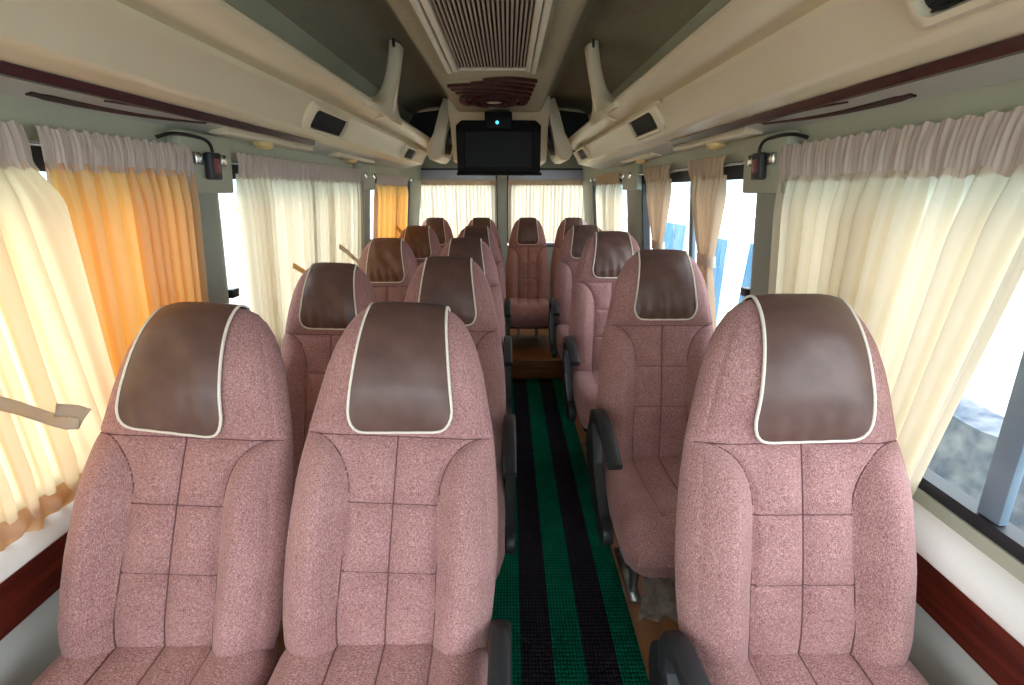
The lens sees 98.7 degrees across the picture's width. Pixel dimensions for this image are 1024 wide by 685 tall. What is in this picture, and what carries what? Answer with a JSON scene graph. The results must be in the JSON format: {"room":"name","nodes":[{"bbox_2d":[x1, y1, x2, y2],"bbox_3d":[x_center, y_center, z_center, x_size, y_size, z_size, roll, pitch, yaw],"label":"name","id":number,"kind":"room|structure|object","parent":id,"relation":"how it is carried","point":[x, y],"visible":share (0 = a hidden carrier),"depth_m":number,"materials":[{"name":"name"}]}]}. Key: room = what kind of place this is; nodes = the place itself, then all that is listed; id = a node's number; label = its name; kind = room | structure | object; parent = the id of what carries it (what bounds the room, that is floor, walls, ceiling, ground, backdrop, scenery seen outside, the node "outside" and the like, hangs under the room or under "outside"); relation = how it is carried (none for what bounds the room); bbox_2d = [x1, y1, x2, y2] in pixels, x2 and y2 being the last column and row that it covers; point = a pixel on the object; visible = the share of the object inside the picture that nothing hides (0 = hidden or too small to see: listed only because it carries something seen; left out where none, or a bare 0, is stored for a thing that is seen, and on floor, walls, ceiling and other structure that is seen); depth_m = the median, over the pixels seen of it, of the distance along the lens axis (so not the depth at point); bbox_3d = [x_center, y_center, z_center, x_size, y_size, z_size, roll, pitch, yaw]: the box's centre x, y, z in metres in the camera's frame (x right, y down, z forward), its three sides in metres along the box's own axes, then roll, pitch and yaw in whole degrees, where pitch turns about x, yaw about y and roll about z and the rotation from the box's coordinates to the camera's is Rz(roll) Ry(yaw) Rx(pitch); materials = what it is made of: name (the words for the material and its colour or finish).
{"room":"vehicle interior","nodes":[
{"label":"vehicle interior","id":0,"kind":"room"},
{"bbox_2d":[0,0,421,179],"bbox_3d":[-0.910,-0.128,1.720,0.272,2.015,6.350,0,19,0],"label":"wall","id":1,"kind":"structure","parent":0,"point":[24,112],"depth_m":1.38,"materials":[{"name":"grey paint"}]},
{"bbox_2d":[0,588,60,684],"bbox_3d":[-0.992,0.515,1.958,0.008,0.645,6.280,0,19,0],"label":"trim","id":2,"kind":"structure","parent":1,"relation":"attached to","point":[31,646],"depth_m":0.90,"materials":[{"name":"white plastic"}]},
{"bbox_2d":[0,532,67,640],"bbox_3d":[-0.986,0.153,1.833,0.020,0.120,6.280,0,19,0],"label":"trim","id":3,"kind":"structure","parent":1,"relation":"attached to","point":[25,590],"depth_m":0.88,"materials":[{"name":"brown wood"}]},
{"bbox_2d":[0,498,74,583],"bbox_3d":[-0.970,0.065,1.802,0.052,0.067,6.280,0,19,0],"label":"trim","id":4,"kind":"structure","parent":1,"relation":"attached to","point":[20,552],"depth_m":0.87,"materials":[{"name":"white plastic"}]},
{"bbox_2d":[30,145,45,171],"bbox_3d":[-0.967,0.098,0.496,0.114,0.670,1.690,0,19,0],"label":"window","id":5,"kind":"structure","parent":1,"relation":"in","point":[37,155],"depth_m":0.85,"materials":[{"name":"glass"}]},
{"bbox_2d":[28,138,204,164],"bbox_3d":[-0.874,-0.233,0.417,0.029,0.032,1.751,0,19,0],"label":"curtain rod","id":6,"kind":"object","parent":1,"relation":"attached to","point":[198,157],"visible":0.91,"depth_m":1.21,"materials":[{"name":"metal"}]},
{"bbox_2d":[0,120,114,551],"bbox_3d":[-0.897,0.061,0.637,0.129,0.762,0.680,0,19,0],"label":"window curtain","id":7,"kind":"object","parent":6,"relation":"hanging from","point":[53,350],"visible":0.8,"depth_m":0.84,"materials":[{"name":"beige fabric"}]},
{"bbox_2d":[0,396,91,429],"bbox_3d":[-0.859,0.111,0.768,0.016,0.168,0.199,3,19,7],"label":"tie","id":8,"kind":"object","parent":7,"relation":"attached to","point":[61,418],"visible":1,"depth_m":0.82,"materials":[{"name":"fabric"}]},
{"bbox_2d":[34,123,208,379],"bbox_3d":[-0.916,-0.105,1.119,0.100,0.765,0.412,0,19,0],"label":"window curtain","id":9,"kind":"object","parent":6,"relation":"hanging from","point":[135,217],"visible":0.66,"depth_m":1.02,"materials":[{"name":"orange fabric"}]},
{"bbox_2d":[155,131,222,179],"bbox_3d":[-0.872,-0.507,1.203,0.031,0.115,0.202,1,19,3],"label":"box","id":10,"kind":"object","parent":1,"relation":"attached to","point":[213,167],"visible":1,"depth_m":1.26,"materials":[{"name":"black plastic"}]},
{"bbox_2d":[166,129,233,193],"bbox_3d":[-0.897,-0.517,1.278,0.050,0.160,0.230,0,19,0],"label":"trim","id":11,"kind":"structure","parent":1,"relation":"attached to","point":[220,145],"depth_m":1.27,"materials":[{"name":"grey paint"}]},
{"bbox_2d":[198,193,228,302],"bbox_3d":[-0.962,-0.201,1.374,0.150,0.700,0.173,0,19,0],"label":"trim","id":12,"kind":"structure","parent":1,"relation":"attached to","point":[217,285],"depth_m":1.35,"materials":[{"name":"grey plastic"}]},
{"bbox_2d":[0,0,438,169],"bbox_3d":[-0.688,-0.848,1.298,0.430,0.490,4.820,0,19,0],"label":"overhead luggage rack","id":13,"kind":"object","parent":1,"relation":"attached to","point":[204,66],"visible":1,"depth_m":0.97,"materials":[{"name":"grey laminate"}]},
{"bbox_2d":[218,164,239,303],"bbox_3d":[-0.981,-0.447,2.067,0.114,0.670,1.305,0,19,0],"label":"window","id":14,"kind":"structure","parent":1,"relation":"in","point":[232,292],"depth_m":1.49,"materials":[{"name":"rubber"}]},
{"bbox_2d":[220,155,366,177],"bbox_3d":[-0.888,-0.781,1.997,0.029,0.032,1.456,0,19,0],"label":"curtain rod","id":15,"kind":"object","parent":1,"relation":"attached to","point":[223,157],"visible":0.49,"depth_m":1.33,"materials":[{"name":"metal"}]},
{"bbox_2d":[236,152,320,350],"bbox_3d":[-0.929,-0.352,1.817,0.113,0.755,0.630,0,19,0],"label":"window curtain","id":16,"kind":"object","parent":15,"relation":"hanging from","point":[278,204],"visible":0.7,"depth_m":1.68,"materials":[{"name":"beige fabric"}]},
{"bbox_2d":[293,263,305,273],"bbox_3d":[-0.871,-0.299,1.817,0.002,0.076,0.103,2,19,6],"label":"tie","id":17,"kind":"object","parent":16,"relation":"attached to","point":[295,266],"visible":0.75,"depth_m":1.80,"materials":[{"name":"orange fabric"}]},
{"bbox_2d":[317,163,364,264],"bbox_3d":[-0.935,-0.566,2.436,0.115,0.755,0.670,0,19,0],"label":"window curtain","id":18,"kind":"object","parent":15,"relation":"hanging from","point":[341,190],"visible":0.7,"depth_m":2.32,"materials":[{"name":"beige fabric"}]},
{"bbox_2d":[339,244,358,264],"bbox_3d":[-0.877,-0.473,2.373,0.004,0.144,0.239,1,19,2],"label":"tie","id":19,"kind":"object","parent":18,"relation":"attached to","point":[341,247],"visible":1,"depth_m":2.37,"materials":[{"name":"fabric"}]},
{"bbox_2d":[353,162,374,189],"bbox_3d":[-0.910,-1.021,2.718,0.049,0.150,0.340,0,19,0],"label":"trim","id":20,"kind":"structure","parent":1,"relation":"attached to","point":[369,183],"depth_m":2.73,"materials":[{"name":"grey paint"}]},
{"bbox_2d":[364,190,369,246],"bbox_3d":[-0.975,-0.705,2.827,0.150,0.700,0.308,0,19,0],"label":"trim","id":21,"kind":"structure","parent":1,"relation":"attached to","point":[366,192],"depth_m":2.83,"materials":[{"name":"grey plastic"}]},
{"bbox_2d":[370,178,409,240],"bbox_3d":[-0.995,-0.966,3.567,0.114,0.670,1.270,0,19,0],"label":"window","id":22,"kind":"structure","parent":1,"relation":"in","point":[375,178],"depth_m":4.07,"materials":[{"name":"rubber"}]},
{"bbox_2d":[372,173,411,181],"bbox_3d":[-0.901,-1.261,3.381,0.029,0.032,1.206,0,19,0],"label":"curtain rod","id":23,"kind":"object","parent":1,"relation":"attached to","point":[373,174],"visible":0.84,"depth_m":2.83,"materials":[{"name":"metal"}]},
{"bbox_2d":[373,173,407,238],"bbox_3d":[-0.944,-0.910,3.444,0.115,0.745,0.940,0,19,0],"label":"window curtain","id":24,"kind":"object","parent":23,"relation":"hanging from","point":[390,199],"visible":0.62,"depth_m":3.27,"materials":[{"name":"orange fabric"}]},
{"bbox_2d":[408,180,420,225],"bbox_3d":[-0.989,-1.255,4.414,0.150,0.700,0.528,0,19,0],"label":"trim","id":25,"kind":"structure","parent":1,"relation":"attached to","point":[415,185],"depth_m":4.25,"materials":[{"name":"grey plastic"}]},
{"bbox_2d":[426,98,451,163],"bbox_3d":[-0.522,-1.587,3.345,0.187,0.398,0.530,0,19,0],"label":"trim","id":26,"kind":"structure","parent":1,"relation":"attached to","point":[435,151],"depth_m":3.12,"materials":[{"name":"beige plastic"}]},
{"bbox_2d":[445,127,451,155],"bbox_3d":[-0.473,-1.516,3.302,0.075,0.211,0.242,0,19,0],"label":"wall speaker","id":27,"kind":"object","parent":1,"relation":"attached to","point":[448,147],"visible":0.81,"depth_m":3.24,"materials":[{"name":"black plastic"}]},
{"bbox_2d":[276,324,678,678],"bbox_3d":[-0.074,0.850,2.067,1.960,0.060,6.450,0,19,0],"label":"floor","id":28,"kind":"structure","parent":0,"point":[646,630],"depth_m":1.56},
{"bbox_2d":[31,302,293,684],"bbox_3d":[-0.692,0.605,0.822,0.453,1.219,0.811,0,19,0],"label":"seat","id":29,"kind":"object","parent":28,"relation":"on","point":[173,566],"visible":0.99,"depth_m":0.88,"materials":[{"name":"pink fabric"}]},
{"bbox_2d":[31,640,278,684],"bbox_3d":[-0.694,0.732,0.705,0.433,0.206,0.494,0,19,0],"label":"cushion","id":30,"kind":"object","parent":29,"relation":"on","point":[80,662],"depth_m":0.84,"materials":[{"name":"pink fabric"}]},
{"bbox_2d":[281,262,376,488],"bbox_3d":[-0.667,0.377,1.507,0.420,1.200,0.732,0,19,0],"label":"seat","id":31,"kind":"object","parent":28,"relation":"on","point":[327,296],"visible":0.34,"depth_m":1.58,"materials":[{"name":"pink fabric"}]},
{"bbox_2d":[294,463,299,488],"bbox_3d":[-0.668,0.565,1.449,0.410,0.206,0.494,0,19,0],"label":"cushion","id":32,"kind":"object","parent":31,"relation":"on","point":[296,465],"depth_m":1.57,"materials":[{"name":"pink fabric"}]},
{"bbox_2d":[359,238,417,301],"bbox_3d":[-0.675,0.101,2.294,0.423,1.206,0.707,0,19,0],"label":"seat","id":33,"kind":"object","parent":28,"relation":"on","point":[390,264],"visible":0.23,"depth_m":2.35,"materials":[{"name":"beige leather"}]},
{"bbox_2d":[267,301,511,684],"bbox_3d":[-0.236,0.604,0.826,0.471,1.218,0.799,0,19,0],"label":"seat","id":34,"kind":"object","parent":28,"relation":"on","point":[392,543],"visible":1,"depth_m":0.88,"materials":[{"name":"pink fabric"}]},
{"bbox_2d":[267,644,487,684],"bbox_3d":[-0.254,0.731,0.709,0.433,0.206,0.494,0,19,0],"label":"cushion","id":35,"kind":"object","parent":34,"relation":"on","point":[299,664],"depth_m":0.84,"materials":[{"name":"pink fabric"}]},
{"bbox_2d":[399,226,441,265],"bbox_3d":[-0.682,-0.182,3.112,0.423,1.206,0.707,0,19,0],"label":"seat","id":36,"kind":"object","parent":28,"relation":"on","point":[423,241],"visible":0.18,"depth_m":3.16,"materials":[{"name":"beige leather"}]},
{"bbox_2d":[422,217,453,249],"bbox_3d":[-0.689,-0.461,3.901,0.404,1.216,0.665,0,19,0],"label":"seat","id":37,"kind":"object","parent":28,"relation":"on","point":[440,226],"visible":0.2,"depth_m":3.94,"materials":[{"name":"brown leather"}]},
{"bbox_2d":[404,256,516,577],"bbox_3d":[-0.216,0.368,1.498,0.459,1.222,0.735,0,19,0],"label":"seat","id":38,"kind":"object","parent":28,"relation":"on","point":[458,283],"visible":0.34,"depth_m":1.56,"materials":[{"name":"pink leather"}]},
{"bbox_2d":[496,464,504,577],"bbox_3d":[-0.233,0.568,1.440,0.422,0.206,0.494,0,19,0],"label":"cushion","id":39,"kind":"object","parent":38,"relation":"on","point":[500,479],"depth_m":1.37,"materials":[{"name":"pink fabric"}]},
{"bbox_2d":[440,237,511,413],"bbox_3d":[-0.230,0.097,2.306,0.460,1.206,0.707,0,19,0],"label":"seat","id":40,"kind":"object","parent":28,"relation":"on","point":[476,249],"visible":0.2,"depth_m":2.37,"materials":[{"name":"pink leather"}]},
{"bbox_2d":[458,226,510,335],"bbox_3d":[-0.238,-0.180,3.108,0.460,1.206,0.707,0,19,0],"label":"seat","id":41,"kind":"object","parent":28,"relation":"on","point":[486,234],"visible":0.2,"depth_m":3.17,"materials":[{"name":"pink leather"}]},
{"bbox_2d":[468,217,503,268],"bbox_3d":[-0.272,-0.462,3.904,0.404,1.216,0.665,0,19,0],"label":"seat","id":42,"kind":"object","parent":28,"relation":"on","point":[479,221],"visible":0.09,"depth_m":3.95,"materials":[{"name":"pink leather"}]},
{"bbox_2d":[505,217,548,338],"bbox_3d":[0.144,-0.463,3.908,0.404,1.216,0.665,0,19,0],"label":"seat","id":43,"kind":"object","parent":28,"relation":"on","point":[527,262],"visible":0.93,"depth_m":3.97,"materials":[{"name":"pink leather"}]},
{"bbox_2d":[510,298,548,327],"bbox_3d":[0.144,-0.278,3.881,0.401,0.206,0.494,0,19,0],"label":"cushion","id":44,"kind":"object","parent":43,"relation":"on","point":[525,312],"depth_m":3.67,"materials":[{"name":"pink fabric"}]},
{"bbox_2d":[504,334,561,377],"bbox_3d":[0.169,0.109,3.856,0.600,0.168,0.688,0,19,0],"label":"step","id":45,"kind":"structure","parent":28,"relation":"on","point":[531,357],"depth_m":3.57,"materials":[{"name":"brown wood"}]},
{"bbox_2d":[550,217,586,296],"bbox_3d":[0.558,-0.464,3.911,0.404,1.216,0.665,0,19,0],"label":"seat","id":46,"kind":"object","parent":28,"relation":"on","point":[566,224],"visible":0.16,"depth_m":3.97,"materials":[{"name":"pink fabric"}]},
{"bbox_2d":[491,379,648,684],"bbox_3d":[0.176,1.025,1.452,0.500,0.003,4.470,0,19,0],"label":"carpet runner","id":47,"kind":"object","parent":28,"relation":"on","point":[561,595],"visible":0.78,"depth_m":1.75,"materials":[{"name":"green carpet"}]},
{"bbox_2d":[548,225,601,358],"bbox_3d":[0.519,-0.191,3.134,0.498,1.209,0.696,0,19,0],"label":"seat","id":48,"kind":"object","parent":28,"relation":"on","point":[576,237],"visible":0.34,"depth_m":3.19,"materials":[{"name":"pink fabric"}]},
{"bbox_2d":[555,324,568,358],"bbox_3d":[0.539,-0.004,3.091,0.456,0.206,0.494,0,19,0],"label":"cushion","id":49,"kind":"object","parent":48,"relation":"on","point":[561,330],"depth_m":3.05,"materials":[{"name":"pink fabric"}]},
{"bbox_2d":[562,231,639,455],"bbox_3d":[0.527,0.080,2.305,0.498,1.240,0.703,0,19,0],"label":"seat","id":50,"kind":"object","parent":28,"relation":"on","point":[603,256],"visible":0.54,"depth_m":2.37,"materials":[{"name":"pink fabric"}]},
{"bbox_2d":[571,370,598,428],"bbox_3d":[0.547,0.282,2.265,0.456,0.206,0.494,0,19,0],"label":"cushion","id":51,"kind":"object","parent":50,"relation":"on","point":[584,383],"depth_m":2.20,"materials":[{"name":"pink fabric"}]},
{"bbox_2d":[587,249,713,603],"bbox_3d":[0.534,0.347,1.526,0.498,1.244,0.716,0,19,0],"label":"seat","id":52,"kind":"object","parent":28,"relation":"on","point":[658,330],"visible":0.73,"depth_m":1.59,"materials":[{"name":"pink fabric"}]},
{"bbox_2d":[603,456,681,577],"bbox_3d":[0.554,0.554,1.480,0.456,0.206,0.494,0,19,0],"label":"cushion","id":53,"kind":"object","parent":52,"relation":"on","point":[640,498],"depth_m":1.37,"materials":[{"name":"pink fabric"}]},
{"bbox_2d":[638,576,677,622],"bbox_3d":[0.586,0.829,1.425,0.330,0.200,0.040,0,19,0],"label":"plastic film","id":54,"kind":"object","parent":52,"relation":"attached to","point":[658,602],"visible":0.3,"depth_m":1.43,"materials":[{"name":"grey plastic"}]},
{"bbox_2d":[648,294,929,684],"bbox_3d":[0.541,0.604,0.767,0.498,1.256,0.741,0,19,0],"label":"seat","id":55,"kind":"object","parent":28,"relation":"on","point":[796,556],"visible":1,"depth_m":0.83,"materials":[{"name":"pink fabric"}]},
{"bbox_2d":[700,653,929,684],"bbox_3d":[0.561,0.731,0.681,0.456,0.206,0.494,0,19,0],"label":"cushion","id":56,"kind":"object","parent":55,"relation":"on","point":[720,668],"depth_m":0.82,"materials":[{"name":"pink fabric"}]},
{"bbox_2d":[265,0,711,115],"bbox_3d":[-0.074,-1.092,1.394,1.480,0.150,6.350,0,19,0],"label":"ceiling","id":57,"kind":"structure","parent":0,"point":[628,33],"depth_m":1.83,"materials":[{"name":"plastic"}]},
{"bbox_2d":[408,0,556,73],"bbox_3d":[-0.080,-0.886,1.076,0.416,0.030,1.715,0,19,0],"label":"ceiling vent","id":58,"kind":"object","parent":57,"relation":"in","point":[465,35],"visible":1,"depth_m":1.43,"materials":[{"name":"plastic"}]},
{"bbox_2d":[432,0,533,68],"bbox_3d":[-0.079,-0.889,1.065,0.282,0.010,1.695,0,19,0],"label":"grille","id":59,"kind":"object","parent":58,"relation":"attached to","point":[473,34],"depth_m":1.44,"materials":[{"name":"plastic"}]},
{"bbox_2d":[447,76,536,108],"bbox_3d":[-0.103,-1.357,2.430,0.450,0.028,0.798,0,19,0],"label":"ornament","id":60,"kind":"object","parent":57,"relation":"attached to","point":[500,92],"visible":1,"depth_m":2.28,"materials":[{"name":"brown wood"}]},
{"bbox_2d":[456,112,541,175],"bbox_3d":[-0.088,-1.366,3.055,0.580,0.390,0.261,0,19,0],"label":"tv monitor","id":61,"kind":"object","parent":57,"relation":"hanging from","point":[498,144],"visible":1,"depth_m":2.95,"materials":[{"name":"black plastic"}]},
{"bbox_2d":[421,145,581,323],"bbox_3d":[-0.102,-1.217,4.732,2.000,2.100,0.060,0,19,0],"label":"wall","id":62,"kind":"structure","parent":0,"point":[572,162],"depth_m":4.58,"materials":[{"name":"grey plastic"}]},
{"bbox_2d":[421,168,497,229],"bbox_3d":[-0.594,-1.416,4.652,0.885,0.790,0.052,0,19,0],"label":"window","id":63,"kind":"structure","parent":62,"relation":"in","point":[426,173],"depth_m":4.53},
{"bbox_2d":[420,179,496,237],"bbox_3d":[-0.559,-1.375,4.618,0.795,0.634,0.029,0,19,0],"label":"window curtain","id":64,"kind":"object","parent":63,"relation":"hanging from","point":[458,202],"visible":0.75,"depth_m":4.58,"materials":[{"name":"beige fabric"}]},
{"bbox_2d":[447,95,549,165],"bbox_3d":[-0.095,-1.724,3.736,0.690,0.410,1.510,0,19,0],"label":"trim","id":65,"kind":"structure","parent":62,"relation":"attached to","point":[542,117],"depth_m":3.04,"materials":[{"name":"beige plastic"}]},
{"bbox_2d":[507,168,584,246],"bbox_3d":[0.381,-1.419,4.660,0.865,0.790,0.052,0,19,0],"label":"window","id":66,"kind":"structure","parent":62,"relation":"in","point":[547,173],"depth_m":4.54,"materials":[{"name":"glass"}]},
{"bbox_2d":[508,179,584,241],"bbox_3d":[0.364,-1.378,4.625,0.810,0.634,0.028,0,19,0],"label":"window curtain","id":67,"kind":"object","parent":66,"relation":"hanging from","point":[548,201],"visible":0.66,"depth_m":4.59,"materials":[{"name":"beige fabric"}]},
{"bbox_2d":[582,0,1023,583],"bbox_3d":[0.761,-0.133,1.734,0.272,2.015,6.350,0,19,0],"label":"wall","id":68,"kind":"structure","parent":0,"point":[1004,97],"depth_m":0.89,"materials":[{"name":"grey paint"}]},
{"bbox_2d":[547,126,553,155],"bbox_3d":[0.291,-1.518,3.308,0.075,0.211,0.242,0,19,0],"label":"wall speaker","id":69,"kind":"object","parent":68,"relation":"attached to","point":[550,144],"visible":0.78,"depth_m":3.24,"materials":[{"name":"black plastic"}]},
{"bbox_2d":[548,98,571,163],"bbox_3d":[0.338,-1.589,3.352,0.187,0.398,0.530,0,19,0],"label":"trim","id":70,"kind":"structure","parent":68,"relation":"attached to","point":[562,145],"depth_m":3.12,"materials":[{"name":"beige plastic"}]},
{"bbox_2d":[583,180,594,224],"bbox_3d":[0.790,-1.260,4.429,0.150,0.700,0.528,0,19,0],"label":"trim","id":71,"kind":"structure","parent":68,"relation":"attached to","point":[588,193],"depth_m":4.25,"materials":[{"name":"grey plastic"}]},
{"bbox_2d":[590,174,623,181],"bbox_3d":[0.719,-1.265,3.394,0.029,0.032,1.206,0,19,0],"label":"curtain rod","id":72,"kind":"object","parent":68,"relation":"attached to","point":[622,176],"visible":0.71,"depth_m":2.98,"materials":[{"name":"metal"}]},
{"bbox_2d":[595,172,621,230],"bbox_3d":[0.763,-0.918,3.451,0.116,0.755,0.852,0,19,0],"label":"window curtain","id":73,"kind":"object","parent":72,"relation":"hanging from","point":[608,186],"visible":0.57,"depth_m":3.28,"materials":[{"name":"beige fabric"}]},
{"bbox_2d":[593,178,621,225],"bbox_3d":[0.811,-0.971,3.582,0.114,0.670,1.270,0,19,0],"label":"window","id":74,"kind":"structure","parent":68,"relation":"in","point":[620,179],"depth_m":4.10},
{"bbox_2d":[622,163,641,189],"bbox_3d":[0.740,-1.026,2.731,0.049,0.150,0.340,0,19,0],"label":"trim","id":75,"kind":"structure","parent":68,"relation":"attached to","point":[635,182],"depth_m":2.65,"materials":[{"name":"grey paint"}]},
{"bbox_2d":[627,176,642,249],"bbox_3d":[0.805,-0.710,2.841,0.150,0.700,0.308,0,19,0],"label":"trim","id":76,"kind":"structure","parent":68,"relation":"attached to","point":[634,197],"depth_m":2.72,"materials":[{"name":"grey plastic"}]},
{"bbox_2d":[628,155,751,177],"bbox_3d":[0.731,-0.785,2.010,0.029,0.032,1.456,0,19,0],"label":"curtain rod","id":77,"kind":"object","parent":68,"relation":"attached to","point":[749,163],"visible":0.46,"depth_m":1.50,"materials":[{"name":"metal"}]},
{"bbox_2d":[644,164,671,248],"bbox_3d":[0.773,-0.535,2.330,0.112,0.745,0.424,0,19,0],"label":"window curtain","id":78,"kind":"object","parent":77,"relation":"hanging from","point":[658,182],"visible":0.66,"depth_m":2.23,"materials":[{"name":"fabric"}]},
{"bbox_2d":[688,155,726,330],"bbox_3d":[0.778,-0.344,1.777,0.112,0.745,0.333,0,19,0],"label":"window curtain","id":79,"kind":"object","parent":77,"relation":"hanging from","point":[708,181],"visible":0.65,"depth_m":1.70,"materials":[{"name":"fabric"}]},
{"bbox_2d":[642,165,749,296],"bbox_3d":[0.825,-0.452,2.082,0.114,0.670,1.305,0,19,0],"label":"window","id":80,"kind":"structure","parent":68,"relation":"in","point":[735,172],"depth_m":1.99,"materials":[{"name":"rubber"}]},
{"bbox_2d":[750,193,775,294],"bbox_3d":[0.818,-0.206,1.389,0.150,0.700,0.173,0,19,0],"label":"trim","id":81,"kind":"structure","parent":68,"relation":"attached to","point":[760,270],"depth_m":1.35,"materials":[{"name":"grey plastic"}]},
{"bbox_2d":[742,130,800,193],"bbox_3d":[0.753,-0.522,1.292,0.050,0.160,0.230,0,19,0],"label":"trim","id":82,"kind":"structure","parent":68,"relation":"attached to","point":[769,185],"depth_m":1.27,"materials":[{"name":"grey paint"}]},
{"bbox_2d":[766,152,776,164],"bbox_3d":[0.746,-0.238,0.430,0.029,0.032,1.751,0,19,0],"label":"curtain rod","id":83,"kind":"object","parent":68,"relation":"attached to","point":[772,156],"visible":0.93,"depth_m":1.23,"materials":[{"name":"metal"}]},
{"bbox_2d":[768,106,1023,495],"bbox_3d":[0.785,-0.081,0.982,0.117,0.720,0.696,0,19,0],"label":"window curtain","id":84,"kind":"object","parent":83,"relation":"hanging from","point":[919,229],"visible":0.72,"depth_m":0.83,"materials":[{"name":"beige fabric"}]},
{"bbox_2d":[751,132,808,179],"bbox_3d":[0.730,-0.512,1.216,0.031,0.115,0.202,-1,19,-4],"label":"box","id":85,"kind":"object","parent":68,"relation":"attached to","point":[758,167],"visible":1,"depth_m":1.27,"materials":[{"name":"black plastic"}]},
{"bbox_2d":[559,0,1023,169],"bbox_3d":[0.542,-0.851,1.308,0.430,0.490,4.820,0,19,0],"label":"overhead luggage rack","id":86,"kind":"object","parent":68,"relation":"attached to","point":[753,68],"visible":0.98,"depth_m":0.89,"materials":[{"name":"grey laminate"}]},
{"bbox_2d":[908,602,997,684],"bbox_3d":[0.843,0.509,1.973,0.008,0.645,6.280,0,19,0],"label":"trim","id":87,"kind":"structure","parent":68,"relation":"attached to","point":[940,660],"depth_m":0.87,"materials":[{"name":"white plastic"}]},
{"bbox_2d":[913,500,1023,646],"bbox_3d":[0.821,0.060,1.817,0.052,0.067,6.280,0,19,0],"label":"wall panel","id":88,"kind":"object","parent":68,"relation":"attached to","point":[993,589],"depth_m":0.79,"materials":[{"name":"white plastic"}]},
{"bbox_2d":[916,552,1023,684],"bbox_3d":[0.837,0.148,1.848,0.020,0.120,6.280,0,19,0],"label":"trim","id":89,"kind":"structure","parent":68,"relation":"attached to","point":[1000,655],"depth_m":0.80,"materials":[{"name":"brown wood"}]},
{"bbox_2d":[918,350,1023,563],"bbox_3d":[0.839,0.093,0.511,0.114,0.670,1.690,0,19,0],"label":"window","id":90,"kind":"structure","parent":68,"relation":"in","point":[990,516],"depth_m":0.77,"materials":[{"name":"rubber"}]},
{"label":"outside","id":91,"kind":"structure","parent":0,"visible":0},
{"bbox_2d":[221,218,1023,415],"bbox_3d":[0.000,2.220,0.770,80.000,0.100,80.000,0,19,0],"label":"ground","id":92,"kind":"structure","parent":91,"point":[990,386],"depth_m":9.52,"materials":[{"name":"white"}]},
{"bbox_2d":[663,222,685,249],"bbox_3d":[2.667,-1.100,7.479,0.097,1.780,0.700,-2,19,-6],"label":"sheet","id":93,"kind":"object","parent":92,"relation":"on","point":[674,237],"visible":0.23,"depth_m":7.20,"materials":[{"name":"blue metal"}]},
{"bbox_2d":[697,238,727,322],"bbox_3d":[2.566,-0.490,5.782,0.132,1.740,0.600,-2,19,-6],"label":"sheet","id":94,"kind":"object","parent":92,"relation":"on","point":[721,248],"visible":0.12,"depth_m":5.41,"materials":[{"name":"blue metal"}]},
{"bbox_2d":[738,244,752,303],"bbox_3d":[2.295,-0.041,4.393,0.097,1.800,0.550,4,19,10],"label":"sheet","id":95,"kind":"object","parent":92,"relation":"on","point":[746,281],"visible":0.06,"depth_m":4.35,"materials":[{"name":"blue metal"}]},
{"bbox_2d":[927,395,1023,530],"bbox_3d":[2.247,1.494,0.538,0.645,1.424,6.000,0,19,0],"label":"stone wall","id":96,"kind":"structure","parent":92,"relation":"on","point":[963,456],"depth_m":1.93,"materials":[{"name":"grey stone"}]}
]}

